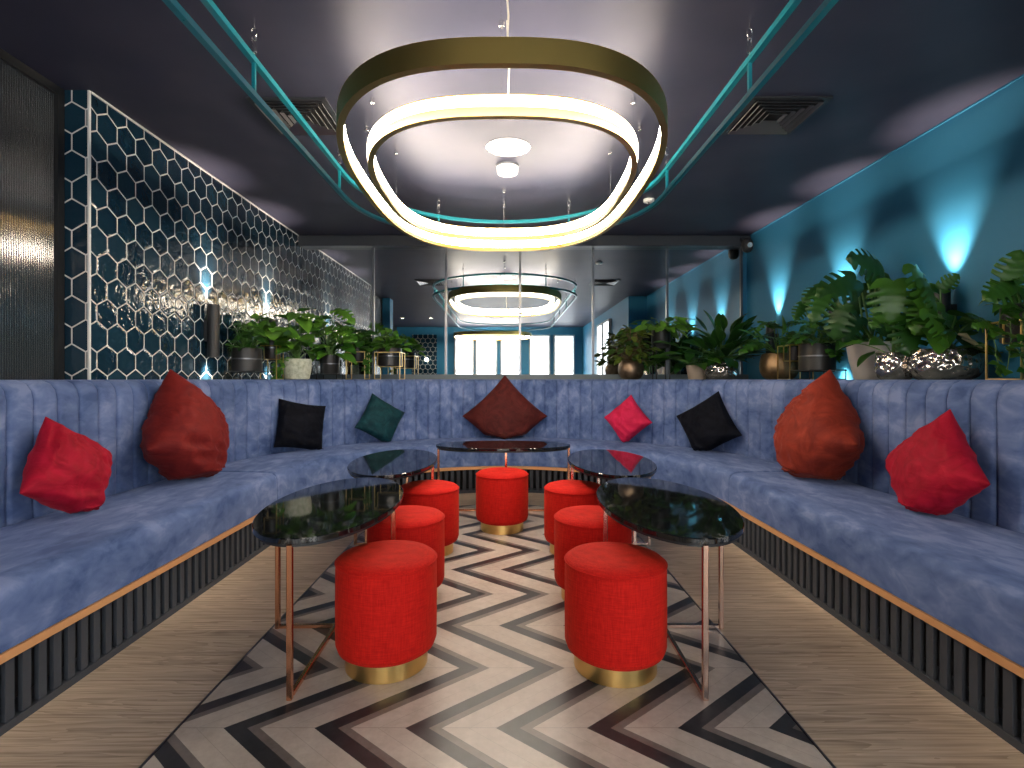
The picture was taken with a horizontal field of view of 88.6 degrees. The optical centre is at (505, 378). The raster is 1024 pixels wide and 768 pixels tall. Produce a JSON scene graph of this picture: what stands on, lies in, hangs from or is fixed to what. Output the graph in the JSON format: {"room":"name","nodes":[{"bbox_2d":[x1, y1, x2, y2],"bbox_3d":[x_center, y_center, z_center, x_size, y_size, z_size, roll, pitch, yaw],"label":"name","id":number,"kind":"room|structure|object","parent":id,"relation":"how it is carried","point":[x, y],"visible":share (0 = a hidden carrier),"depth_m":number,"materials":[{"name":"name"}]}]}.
{"room":"entertainment venue","nodes":[
{"label":"entertainment venue","id":0,"kind":"room"},
{"bbox_2d":[65,90,86,379],"bbox_3d":[-2.552,-0.280,3.112,0.166,2.860,0.010,0,0,0],"label":"wall","id":1,"kind":"structure","parent":0,"point":[75,100],"depth_m":3.11,"materials":[{"name":"tile"}]},
{"bbox_2d":[87,90,90,379],"bbox_3d":[-2.468,-0.829,3.109,0.012,1.758,0.012,0,0,0],"label":"trim","id":2,"kind":"structure","parent":1,"relation":"attached to","point":[88,91],"depth_m":3.10,"materials":[{"name":"white metal"}]},
{"bbox_2d":[91,94,301,379],"bbox_3d":[-2.535,-0.280,4.784,0.130,2.860,3.333,0,0,0],"label":"wall","id":3,"kind":"structure","parent":0,"point":[170,241],"depth_m":3.83,"materials":[{"name":"tile"}]},
{"bbox_2d":[91,91,298,235],"bbox_3d":[-2.465,-1.704,4.684,0.010,0.011,3.133,0,0,0],"label":"trim","id":4,"kind":"structure","parent":3,"relation":"attached to","point":[92,93],"depth_m":3.94,"materials":[{"name":"white metal"}]},
{"bbox_2d":[204,304,219,356],"bbox_3d":[-2.422,-0.395,4.320,0.121,0.430,0.092,0,0,0],"label":"wall sconce","id":5,"kind":"object","parent":3,"relation":"attached to","point":[212,324],"visible":1,"depth_m":4.29,"materials":[{"name":"black metal"}]},
{"bbox_2d":[268,319,277,361],"bbox_3d":[-2.422,-0.395,5.420,0.121,0.430,0.092,0,0,0],"label":"wall sconce","id":6,"kind":"object","parent":3,"relation":"attached to","point":[272,320],"visible":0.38,"depth_m":5.40,"materials":[{"name":"black metal"}]},
{"bbox_2d":[0,0,1023,234],"bbox_3d":[-0.345,-1.760,0.875,6.710,0.100,11.150,0,0,0],"label":"ceiling","id":7,"kind":"structure","parent":0,"point":[893,71],"depth_m":3.05,"materials":[{"name":"grey paint"}]},
{"bbox_2d":[246,97,348,134],"bbox_3d":[-1.335,-1.698,3.420,0.480,0.023,0.480,0,0,0],"label":"ceiling vent","id":8,"kind":"object","parent":7,"relation":"in","point":[317,112],"visible":0.64,"depth_m":3.37,"materials":[{"name":"grey metal"}]},
{"bbox_2d":[162,0,838,240],"bbox_3d":[-0.020,-1.526,1.550,2.402,0.369,7.108,0,0,0],"label":"rail","id":9,"kind":"object","parent":7,"relation":"hanging from","point":[174,6],"visible":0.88,"depth_m":2.63,"materials":[{"name":"teal metal"}]},
{"bbox_2d":[336,0,667,251],"bbox_3d":[-0.020,-1.480,3.615,1.900,0.460,3.084,0,0,0],"label":"pendant lamp","id":10,"kind":"object","parent":7,"relation":"hanging from","point":[508,52],"visible":1,"depth_m":2.52,"materials":[{"name":"brown metal"}]},
{"bbox_2d":[496,161,518,176],"bbox_3d":[0.012,-1.675,4.210,0.188,0.070,0.188,0,0,0],"label":"ceiling sensor","id":11,"kind":"object","parent":7,"relation":"attached to","point":[504,168],"visible":1,"depth_m":4.15,"materials":[{"name":"white plastic"}]},
{"bbox_2d":[486,137,529,156],"bbox_3d":[0.015,-1.706,3.870,0.328,0.008,0.328,0,0,0],"label":"ceiling disc","id":12,"kind":"object","parent":7,"relation":"attached to","point":[502,146],"visible":1,"depth_m":3.85,"materials":[{"name":"white plastic"}]},
{"bbox_2d":[643,198,653,203],"bbox_3d":[1.360,-1.692,5.000,0.104,0.036,0.104,0,0,0],"label":"smoke detector","id":13,"kind":"object","parent":7,"relation":"attached to","point":[646,200],"visible":0.94,"depth_m":4.97,"materials":[{"name":"white plastic"}]},
{"bbox_2d":[721,96,832,134],"bbox_3d":[1.735,-1.698,3.410,0.480,0.023,0.480,0,0,0],"label":"ceiling vent","id":14,"kind":"object","parent":7,"relation":"in","point":[763,115],"visible":0.98,"depth_m":3.37,"materials":[{"name":"grey metal"}]},
{"bbox_2d":[0,493,1023,767],"bbox_3d":[-0.345,1.197,0.875,6.710,0.106,11.150,0,0,0],"label":"floor","id":15,"kind":"structure","parent":0,"point":[791,685],"depth_m":1.93,"materials":[{"name":"brown wood"}]},
{"bbox_2d":[0,48,64,379],"bbox_3d":[-2.638,-0.279,2.354,0.055,2.858,1.499,0,0,0],"label":"glass screen","id":16,"kind":"object","parent":15,"relation":"on","point":[32,107],"visible":0.62,"depth_m":2.91,"materials":[{"name":"grey glass"}]},
{"bbox_2d":[0,380,276,736],"bbox_3d":[-2.030,0.577,2.308,0.831,1.146,2.817,0,0,0],"label":"banquette","id":17,"kind":"object","parent":15,"relation":"on","point":[77,590],"visible":0.85,"depth_m":2.40,"materials":[{"name":"blue fabric"}]},
{"bbox_2d":[20,416,111,513],"bbox_3d":[-2.097,0.414,2.530,0.248,0.473,0.556,0,0,0],"label":"cushion","id":18,"kind":"object","parent":17,"relation":"on","point":[65,470],"visible":1,"depth_m":2.44,"materials":[{"name":"red fabric"}]},
{"bbox_2d":[0,472,276,653],"bbox_3d":[-1.924,0.765,2.308,0.616,0.230,2.817,0,0,0],"label":"seat cushion","id":19,"kind":"object","parent":17,"relation":"on","point":[57,567],"depth_m":2.30,"materials":[{"name":"blue fabric"}]},
{"bbox_2d":[139,369,229,479],"bbox_3d":[-2.058,0.293,3.397,0.562,0.714,0.573,0,0,43],"label":"cushion","id":20,"kind":"object","parent":17,"relation":"on","point":[185,434],"visible":1,"depth_m":3.24,"materials":[{"name":"fabric"}]},
{"bbox_2d":[252,477,403,700],"bbox_3d":[-0.785,0.857,2.445,0.580,0.580,1.164,0,0,-1],"label":"table","id":21,"kind":"object","parent":15,"relation":"on","point":[339,509],"visible":0.93,"depth_m":2.21,"materials":[{"name":"black glass"}]},
{"bbox_2d":[334,540,436,684],"bbox_3d":[-0.483,0.920,2.130,0.406,0.454,0.406,0,0,0],"label":"ottoman","id":22,"kind":"object","parent":15,"relation":"on","point":[386,591],"visible":1,"depth_m":1.97,"materials":[{"name":"red fabric"}]},
{"bbox_2d":[347,449,436,544],"bbox_3d":[-0.775,0.857,3.660,0.580,0.580,1.164,0,0,-2],"label":"table","id":23,"kind":"object","parent":15,"relation":"on","point":[402,463],"visible":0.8,"depth_m":3.52,"materials":[{"name":"black stone"}]},
{"bbox_2d":[367,505,444,586],"bbox_3d":[-0.525,0.920,2.760,0.406,0.454,0.406,0,0,0],"label":"ottoman","id":24,"kind":"object","parent":15,"relation":"on","point":[421,524],"visible":0.48,"depth_m":2.63,"materials":[{"name":"red fabric"}]},
{"bbox_2d":[399,480,458,555],"bbox_3d":[-0.515,0.920,3.500,0.406,0.454,0.406,0,0,0],"label":"ottoman","id":25,"kind":"object","parent":15,"relation":"on","point":[442,495],"visible":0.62,"depth_m":3.37,"materials":[{"name":"red fabric"}]},
{"bbox_2d":[187,379,814,503],"bbox_3d":[-0.020,0.577,4.934,4.850,1.146,2.422,0,0,0],"label":"banquette","id":26,"kind":"object","parent":15,"relation":"on","point":[575,410],"visible":0.58,"depth_m":5.17,"materials":[{"name":"blue fabric"}]},
{"bbox_2d":[273,399,325,449],"bbox_3d":[-1.858,0.411,4.755,0.514,0.478,0.235,0,0,-44],"label":"cushion","id":27,"kind":"object","parent":26,"relation":"on","point":[299,425],"visible":1,"depth_m":4.67,"materials":[{"name":"black fabric"}]},
{"bbox_2d":[354,393,404,441],"bbox_3d":[-1.290,0.397,5.406,0.559,0.506,0.232,0,0,-31],"label":"cushion","id":28,"kind":"object","parent":26,"relation":"on","point":[380,419],"visible":1,"depth_m":5.33,"materials":[{"name":"teal fabric"}]},
{"bbox_2d":[220,437,783,502],"bbox_3d":[-0.020,0.765,4.828,4.424,0.230,2.209,0,0,0],"label":"seat cushion","id":29,"kind":"object","parent":26,"relation":"on","point":[294,469],"depth_m":4.57,"materials":[{"name":"blue fabric"}]},
{"bbox_2d":[463,375,546,438],"bbox_3d":[-0.012,0.301,5.809,0.945,0.698,0.336,0,0,0],"label":"cushion","id":30,"kind":"object","parent":26,"relation":"on","point":[504,413],"visible":1,"depth_m":5.73,"materials":[{"name":"red fabric"}]},
{"bbox_2d":[604,395,652,441],"bbox_3d":[1.251,0.405,5.406,0.530,0.490,0.236,0,0,29],"label":"cushion","id":31,"kind":"object","parent":26,"relation":"on","point":[627,420],"visible":1,"depth_m":5.33,"materials":[{"name":"pink fabric"}]},
{"bbox_2d":[676,391,741,450],"bbox_3d":[1.816,0.379,4.733,0.620,0.541,0.257,0,0,37],"label":"cushion","id":32,"kind":"object","parent":26,"relation":"on","point":[707,425],"visible":1,"depth_m":4.65,"materials":[{"name":"black fabric"}]},
{"bbox_2d":[476,467,528,534],"bbox_3d":[-0.030,0.920,4.020,0.406,0.454,0.406,0,0,0],"label":"ottoman","id":33,"kind":"object","parent":15,"relation":"on","point":[501,492],"visible":1,"depth_m":3.86,"materials":[{"name":"red fabric"}]},
{"bbox_2d":[436,441,569,510],"bbox_3d":[-0.025,0.857,4.550,1.164,0.580,0.580,0,0,0],"label":"table","id":34,"kind":"object","parent":15,"relation":"on","point":[505,447],"visible":0.87,"depth_m":4.48,"materials":[{"name":"black stone"}]},
{"bbox_2d":[544,480,599,553],"bbox_3d":[0.455,0.920,3.500,0.406,0.454,0.406,0,0,0],"label":"ottoman","id":35,"kind":"object","parent":15,"relation":"on","point":[558,495],"visible":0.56,"depth_m":3.38,"materials":[{"name":"red fabric"}]},
{"bbox_2d":[554,505,631,600],"bbox_3d":[0.455,0.920,2.760,0.406,0.454,0.406,0,0,0],"label":"ottoman","id":36,"kind":"object","parent":15,"relation":"on","point":[574,526],"visible":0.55,"depth_m":2.64,"materials":[{"name":"red fabric"}]},
{"bbox_2d":[568,449,656,544],"bbox_3d":[0.725,0.857,3.660,0.580,0.580,1.164,0,0,2],"label":"table","id":37,"kind":"object","parent":15,"relation":"on","point":[598,463],"visible":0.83,"depth_m":3.52,"materials":[{"name":"black glass"}]},
{"bbox_2d":[564,542,667,687],"bbox_3d":[0.437,0.920,2.106,0.406,0.454,0.406,0,0,0],"label":"ottoman","id":38,"kind":"object","parent":15,"relation":"on","point":[616,592],"visible":1,"depth_m":1.95,"materials":[{"name":"red fabric"}]},
{"bbox_2d":[596,477,743,700],"bbox_3d":[0.724,0.857,2.445,0.580,0.580,1.164,0,0,1],"label":"table","id":39,"kind":"object","parent":15,"relation":"on","point":[666,511],"visible":0.94,"depth_m":2.21,"materials":[{"name":"black glass"}]},
{"bbox_2d":[729,380,1023,753],"bbox_3d":[1.990,0.577,2.308,0.831,1.146,2.817,0,0,0],"label":"banquette","id":40,"kind":"object","parent":15,"relation":"on","point":[941,596],"visible":0.91,"depth_m":2.33,"materials":[{"name":"blue fabric"}]},
{"bbox_2d":[773,370,864,480],"bbox_3d":[2.015,0.293,3.420,0.451,0.713,0.800,0,0,0],"label":"cushion","id":41,"kind":"object","parent":40,"relation":"on","point":[818,434],"visible":1,"depth_m":3.25,"materials":[{"name":"orange fabric"}]},
{"bbox_2d":[729,472,1023,666],"bbox_3d":[1.884,0.765,2.308,0.616,0.230,2.817,0,0,0],"label":"seat cushion","id":42,"kind":"object","parent":40,"relation":"on","point":[963,575],"depth_m":2.21,"materials":[{"name":"blue fabric"}]},
{"bbox_2d":[885,409,990,514],"bbox_3d":[2.055,0.398,2.540,0.258,0.504,0.620,0,0,0],"label":"cushion","id":43,"kind":"object","parent":40,"relation":"on","point":[935,470],"visible":1,"depth_m":2.44,"materials":[{"name":"red fabric"}]},
{"bbox_2d":[747,77,1023,379],"bbox_3d":[2.960,-0.280,4.125,0.100,2.860,4.650,0,0,0],"label":"wall","id":44,"kind":"structure","parent":0,"point":[950,200],"depth_m":3.64,"materials":[{"name":"blue paint"}]},
{"bbox_2d":[766,322,778,352],"bbox_3d":[2.834,-0.395,5.600,0.121,0.430,0.092,0,0,0],"label":"wall sconce","id":45,"kind":"object","parent":44,"relation":"attached to","point":[768,330],"visible":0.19,"depth_m":5.56,"materials":[{"name":"black metal"}]},
{"bbox_2d":[750,74,1023,235],"bbox_3d":[2.904,-1.704,4.025,0.012,0.009,4.450,0,0,0],"label":"trim","id":46,"kind":"structure","parent":44,"relation":"attached to","point":[1022,75],"depth_m":3.76,"materials":[{"name":"blue"}]},
{"bbox_2d":[932,288,956,348],"bbox_3d":[2.834,-0.395,3.400,0.121,0.430,0.092,0,0,0],"label":"wall sconce","id":47,"kind":"object","parent":44,"relation":"attached to","point":[946,298],"visible":0.03,"depth_m":3.36,"materials":[{"name":"black metal"}]},
{"bbox_3d":[0.220,0.029,3.600,5.380,0.042,5.400,0,0,0],"label":"trim","id":48,"kind":"structure","parent":44,"relation":"attached to","visible":0},
{"bbox_2d":[224,320,270,379],"bbox_3d":[-2.267,-0.259,4.689,0.348,0.533,0.484,0,0,0],"label":"ivy","id":49,"kind":"object","parent":48,"relation":"on","point":[245,358],"visible":1,"depth_m":4.58,"materials":[{"name":"green plant"}]},
{"bbox_2d":[231,348,262,370],"bbox_3d":[-2.309,-0.168,4.680,0.256,0.210,0.256,0,0,0],"label":"pot","id":50,"kind":"object","parent":49,"relation":"on","point":[246,359],"depth_m":4.57,"materials":[{"name":"grey metal"}]},
{"bbox_2d":[246,312,299,378],"bbox_3d":[-2.180,-0.311,4.996,0.424,0.636,0.559,0,0,0],"label":"pothos","id":51,"kind":"object","parent":48,"relation":"on","point":[271,330],"visible":0.84,"depth_m":4.94,"materials":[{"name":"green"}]},
{"bbox_2d":[264,339,278,358],"bbox_3d":[-2.229,-0.285,5.000,0.130,0.185,0.130,0,0,0],"label":"pot","id":52,"kind":"object","parent":51,"relation":"on","point":[269,352],"depth_m":4.94,"materials":[{"name":"grey metal"}]},
{"bbox_2d":[259,308,331,378],"bbox_3d":[-2.083,-0.347,5.183,0.593,0.709,0.747,0,0,0],"label":"philodendron","id":53,"kind":"object","parent":48,"relation":"on","point":[294,367],"visible":0.88,"depth_m":5.11,"materials":[{"name":"green plant"}]},
{"bbox_2d":[282,359,311,378],"bbox_3d":[-2.078,-0.096,5.220,0.280,0.205,0.280,0,0,0],"label":"pot","id":54,"kind":"object","parent":53,"relation":"on","point":[294,368],"depth_m":5.11,"materials":[{"name":"beige ceramic"}]},
{"bbox_2d":[297,308,356,378],"bbox_3d":[-1.913,-0.378,5.549,0.605,0.770,0.635,0,0,-28],"label":"monstera","id":55,"kind":"object","parent":48,"relation":"on","point":[329,363],"visible":0.86,"depth_m":5.54,"materials":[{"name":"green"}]},
{"bbox_2d":[320,355,339,372],"bbox_3d":[-1.884,-0.153,5.620,0.202,0.200,0.202,0,0,0],"label":"pot","id":56,"kind":"object","parent":55,"relation":"on","point":[328,363],"depth_m":5.54,"materials":[{"name":"grey metal"}]},
{"bbox_2d":[327,322,377,378],"bbox_3d":[-1.630,-0.315,5.765,0.556,0.643,0.520,0,0,0],"label":"ivy","id":57,"kind":"object","parent":48,"relation":"on","point":[361,350],"visible":0.79,"depth_m":5.69,"materials":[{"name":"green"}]},
{"bbox_2d":[351,347,363,361],"bbox_3d":[-1.629,-0.268,5.780,0.140,0.150,0.140,0,0,0],"label":"pot","id":58,"kind":"object","parent":57,"relation":"on","point":[359,356],"depth_m":5.71,"materials":[{"name":"black metal"}]},
{"bbox_2d":[366,328,411,378],"bbox_3d":[-1.287,-0.280,5.853,0.467,0.573,0.408,0,0,21],"label":"ivy","id":59,"kind":"object","parent":48,"relation":"on","point":[387,356],"visible":1,"depth_m":5.78,"materials":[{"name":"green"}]},
{"bbox_2d":[378,348,401,365],"bbox_3d":[-1.299,-0.243,5.880,0.266,0.200,0.266,0,0,0],"label":"pot","id":60,"kind":"object","parent":59,"relation":"on","point":[393,357],"depth_m":5.76,"materials":[{"name":"grey metal"}]},
{"bbox_2d":[604,325,661,378],"bbox_3d":[1.456,-0.299,5.895,0.665,0.612,0.665,0,0,0],"label":"potted croton","id":61,"kind":"object","parent":48,"relation":"on","point":[631,366],"visible":1,"depth_m":5.84,"materials":[{"name":"green plant"}]},
{"bbox_2d":[618,360,643,378],"bbox_3d":[1.417,-0.101,5.950,0.290,0.215,0.290,0,0,0],"label":"pot","id":62,"kind":"object","parent":61,"relation":"on","point":[627,369],"depth_m":5.84,"materials":[{"name":"gold metal"}]},
{"bbox_2d":[629,316,699,378],"bbox_3d":[1.794,-0.347,5.880,0.796,0.708,0.741,0,0,0],"label":"potted schefflera","id":63,"kind":"object","parent":48,"relation":"on","point":[663,331],"visible":0.98,"depth_m":5.92,"materials":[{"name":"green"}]},
{"bbox_2d":[651,329,670,346],"bbox_3d":[1.777,-0.463,6.020,0.210,0.200,0.210,0,0,0],"label":"pot","id":64,"kind":"object","parent":63,"relation":"on","point":[663,335],"depth_m":5.93,"materials":[{"name":"black metal"}]},
{"bbox_2d":[643,341,721,378],"bbox_3d":[2.060,-0.208,5.833,0.866,0.431,0.828,0,0,35],"label":"philodendron","id":65,"kind":"object","parent":48,"relation":"on","point":[693,372],"visible":0.78,"depth_m":5.80,"materials":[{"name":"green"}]},
{"bbox_2d":[686,365,705,378],"bbox_3d":[2.147,-0.073,5.900,0.236,0.160,0.236,0,0,0],"label":"pot","id":66,"kind":"object","parent":65,"relation":"on","point":[693,372],"depth_m":5.81,"materials":[{"name":"beige ceramic"}]},
{"bbox_2d":[680,311,772,378],"bbox_3d":[2.316,-0.360,5.612,0.931,0.734,0.982,0,0,13],"label":"peace lily","id":67,"kind":"object","parent":48,"relation":"on","point":[728,368],"visible":0.87,"depth_m":5.45,"materials":[{"name":"green plant"}]},
{"bbox_2d":[704,362,737,378],"bbox_3d":[2.301,-0.086,5.620,0.336,0.185,0.336,0,0,0],"label":"pot","id":68,"kind":"object","parent":67,"relation":"on","point":[715,370],"depth_m":5.49,"materials":[{"name":"silver metal"}]},
{"bbox_2d":[730,315,818,378],"bbox_3d":[2.480,-0.282,4.954,0.767,0.579,0.890,0,0,0],"label":"monstera","id":69,"kind":"object","parent":48,"relation":"on","point":[768,361],"visible":0.62,"depth_m":4.89,"materials":[{"name":"green plant"}]},
{"bbox_2d":[759,353,798,378],"bbox_3d":[2.600,-0.118,5.000,0.344,0.250,0.344,0,0,0],"label":"pot","id":70,"kind":"object","parent":69,"relation":"on","point":[768,361],"depth_m":4.88,"materials":[{"name":"brown metal"}]},
{"bbox_2d":[777,330,813,379],"bbox_3d":[2.554,-0.211,4.630,0.339,0.437,0.280,0,0,0],"label":"ivy","id":71,"kind":"object","parent":48,"relation":"on","point":[793,351],"visible":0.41,"depth_m":4.59,"materials":[{"name":"green plant"}]},
{"bbox_2d":[788,343,801,360],"bbox_3d":[2.543,-0.238,4.620,0.116,0.150,0.116,0,0,0],"label":"pot","id":72,"kind":"object","parent":71,"relation":"on","point":[793,350],"depth_m":4.58,"materials":[{"name":"black metal"}]},
{"bbox_2d":[781,321,846,379],"bbox_3d":[2.565,-0.238,4.399,0.501,0.490,0.531,0,0,0],"label":"ivy","id":73,"kind":"object","parent":48,"relation":"on","point":[821,356],"visible":0.87,"depth_m":4.30,"materials":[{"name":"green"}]},
{"bbox_2d":[798,343,835,370],"bbox_3d":[2.607,-0.180,4.400,0.282,0.225,0.282,0,0,0],"label":"pot","id":74,"kind":"object","parent":73,"relation":"on","point":[811,356],"depth_m":4.28,"materials":[{"name":"grey metal"}]},
{"bbox_2d":[791,248,900,379],"bbox_3d":[2.520,-0.485,3.847,0.693,0.983,0.488,0,0,0],"label":"monstera","id":75,"kind":"object","parent":48,"relation":"on","point":[846,323],"visible":0.74,"depth_m":3.79,"materials":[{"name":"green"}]},
{"bbox_2d":[846,341,895,379],"bbox_3d":[2.698,-0.129,3.860,0.332,0.272,0.332,0,0,0],"label":"pot","id":76,"kind":"object","parent":75,"relation":"on","point":[865,371],"depth_m":3.78,"materials":[{"name":"grey ceramic"}]},
{"bbox_2d":[837,278,956,379],"bbox_3d":[2.501,-0.320,3.377,0.665,0.654,0.460,0,0,36],"label":"monstera","id":77,"kind":"object","parent":48,"relation":"on","point":[892,365],"visible":0.84,"depth_m":3.33,"materials":[{"name":"green plant"}]},
{"bbox_2d":[874,352,911,379],"bbox_3d":[2.534,-0.082,3.420,0.224,0.178,0.224,0,0,0],"label":"pot","id":78,"kind":"object","parent":77,"relation":"on","point":[887,365],"depth_m":3.35,"materials":[{"name":"silver metal"}]},
{"bbox_2d":[902,263,1001,379],"bbox_3d":[2.665,-0.348,3.207,0.478,0.710,0.475,0,0,24],"label":"monstera","id":79,"kind":"object","parent":48,"relation":"on","point":[966,361],"visible":0.99,"depth_m":3.13,"materials":[{"name":"green plant"}]},
{"bbox_2d":[907,348,984,379],"bbox_3d":[2.703,-0.088,3.240,0.384,0.190,0.384,0,0,0],"label":"pot","id":80,"kind":"object","parent":79,"relation":"on","point":[935,363],"depth_m":3.10,"materials":[{"name":"silver metal"}]},
{"bbox_2d":[971,249,1023,379],"bbox_3d":[2.662,-0.338,2.758,0.352,0.690,0.400,0,0,0],"label":"monstera","id":81,"kind":"object","parent":48,"relation":"on","point":[1010,329],"visible":1,"depth_m":2.74,"materials":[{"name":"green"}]},
{"bbox_2d":[999,303,1023,342],"bbox_3d":[2.732,-0.293,2.780,0.182,0.200,0.182,0,0,0],"label":"pot","id":82,"kind":"object","parent":81,"relation":"on","point":[1018,329],"depth_m":2.74,"materials":[{"name":"grey metal"}]},
{"bbox_3d":[0.170,-0.280,6.406,5.680,2.860,0.088,0,0,0],"label":"wall","id":83,"kind":"structure","parent":0,"visible":0},
{"bbox_2d":[302,248,371,373],"bbox_3d":[-2.037,-0.820,6.350,0.861,1.528,0.012,0,0,0],"label":"mirror panel","id":84,"kind":"object","parent":83,"relation":"attached to","point":[332,278],"visible":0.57,"depth_m":6.34,"materials":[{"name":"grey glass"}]},
{"bbox_2d":[372,248,373,373],"bbox_3d":[-1.603,-0.820,6.336,0.026,1.528,0.016,0,0,0],"label":"trim","id":85,"kind":"structure","parent":83,"relation":"attached to","point":[372,248],"depth_m":6.33,"materials":[{"name":"grey metal"}]},
{"bbox_2d":[374,248,444,373],"bbox_3d":[-1.165,-0.820,6.350,0.871,1.528,0.012,0,0,0],"label":"mirror panel","id":86,"kind":"object","parent":83,"relation":"attached to","point":[409,283],"visible":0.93,"depth_m":6.34,"materials":[{"name":"clear glass"}]},
{"bbox_2d":[445,248,446,373],"bbox_3d":[-0.726,-0.820,6.336,0.026,1.528,0.016,0,0,0],"label":"trim","id":87,"kind":"structure","parent":83,"relation":"attached to","point":[445,248],"depth_m":6.33,"materials":[{"name":"grey metal"}]},
{"bbox_2d":[447,248,518,373],"bbox_3d":[-0.279,-0.820,6.350,0.889,1.528,0.012,0,0,0],"label":"mirror panel","id":88,"kind":"object","parent":83,"relation":"attached to","point":[483,286],"visible":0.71,"depth_m":6.34,"materials":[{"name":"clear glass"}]},
{"bbox_2d":[519,252,520,373],"bbox_3d":[0.169,-0.820,6.336,0.026,1.528,0.016,0,0,0],"label":"trim","id":89,"kind":"structure","parent":83,"relation":"attached to","point":[519,252],"depth_m":6.33,"materials":[{"name":"grey metal"}]},
{"bbox_2d":[298,235,750,247],"bbox_3d":[0.220,-1.647,6.300,5.380,0.124,0.120,0,0,0],"label":"trim","id":90,"kind":"structure","parent":83,"relation":"attached to","point":[304,241],"depth_m":6.24,"materials":[{"name":"grey metal"}]},
{"bbox_2d":[310,374,747,378],"bbox_3d":[0.220,-0.022,6.331,5.380,0.065,0.062,0,0,0],"label":"trim","id":91,"kind":"structure","parent":83,"relation":"attached to","point":[312,376],"depth_m":6.30,"materials":[{"name":"grey"}]},
{"bbox_2d":[521,248,591,373],"bbox_3d":[0.611,-0.820,6.350,0.877,1.528,0.012,0,0,0],"label":"mirror panel","id":92,"kind":"object","parent":83,"relation":"attached to","point":[556,284],"visible":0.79,"depth_m":6.34,"materials":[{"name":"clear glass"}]},
{"bbox_2d":[592,248,593,373],"bbox_3d":[1.052,-0.820,6.336,0.026,1.528,0.016,0,0,0],"label":"trim","id":93,"kind":"structure","parent":83,"relation":"attached to","point":[592,248],"depth_m":6.33,"materials":[{"name":"grey metal"}]},
{"bbox_2d":[594,248,665,373],"bbox_3d":[1.500,-0.820,6.350,0.889,1.528,0.012,0,0,0],"label":"mirror panel","id":94,"kind":"object","parent":83,"relation":"attached to","point":[630,283],"visible":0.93,"depth_m":6.34,"materials":[{"name":"clear glass"}]},
{"bbox_2d":[666,248,668,373],"bbox_3d":[1.947,-0.820,6.336,0.026,1.528,0.016,0,0,0],"label":"trim","id":95,"kind":"structure","parent":83,"relation":"attached to","point":[667,249],"depth_m":6.33,"materials":[{"name":"grey metal"}]},
{"bbox_2d":[669,248,739,373],"bbox_3d":[2.394,-0.820,6.350,0.889,1.528,0.012,0,0,0],"label":"mirror panel","id":96,"kind":"object","parent":83,"relation":"attached to","point":[701,280],"visible":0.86,"depth_m":6.34,"materials":[{"name":"clear glass"}]},
{"bbox_2d":[740,248,742,373],"bbox_3d":[2.842,-0.820,6.336,0.026,1.528,0.016,0,0,0],"label":"trim","id":97,"kind":"structure","parent":83,"relation":"attached to","point":[741,251],"depth_m":6.33,"materials":[{"name":"grey metal"}]},
{"bbox_2d":[743,252,746,373],"bbox_3d":[2.883,-0.820,6.350,0.054,1.528,0.012,0,0,0],"label":"trim","id":98,"kind":"structure","parent":83,"relation":"attached to","point":[744,253],"depth_m":6.34,"materials":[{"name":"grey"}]},
{"bbox_2d":[740,237,752,252],"bbox_3d":[2.830,-1.577,6.159,0.128,0.185,0.153,0,0,0],"label":"security camera","id":99,"kind":"object","parent":83,"relation":"attached to","point":[747,243],"visible":1,"depth_m":6.12,"materials":[{"name":"black plastic"}]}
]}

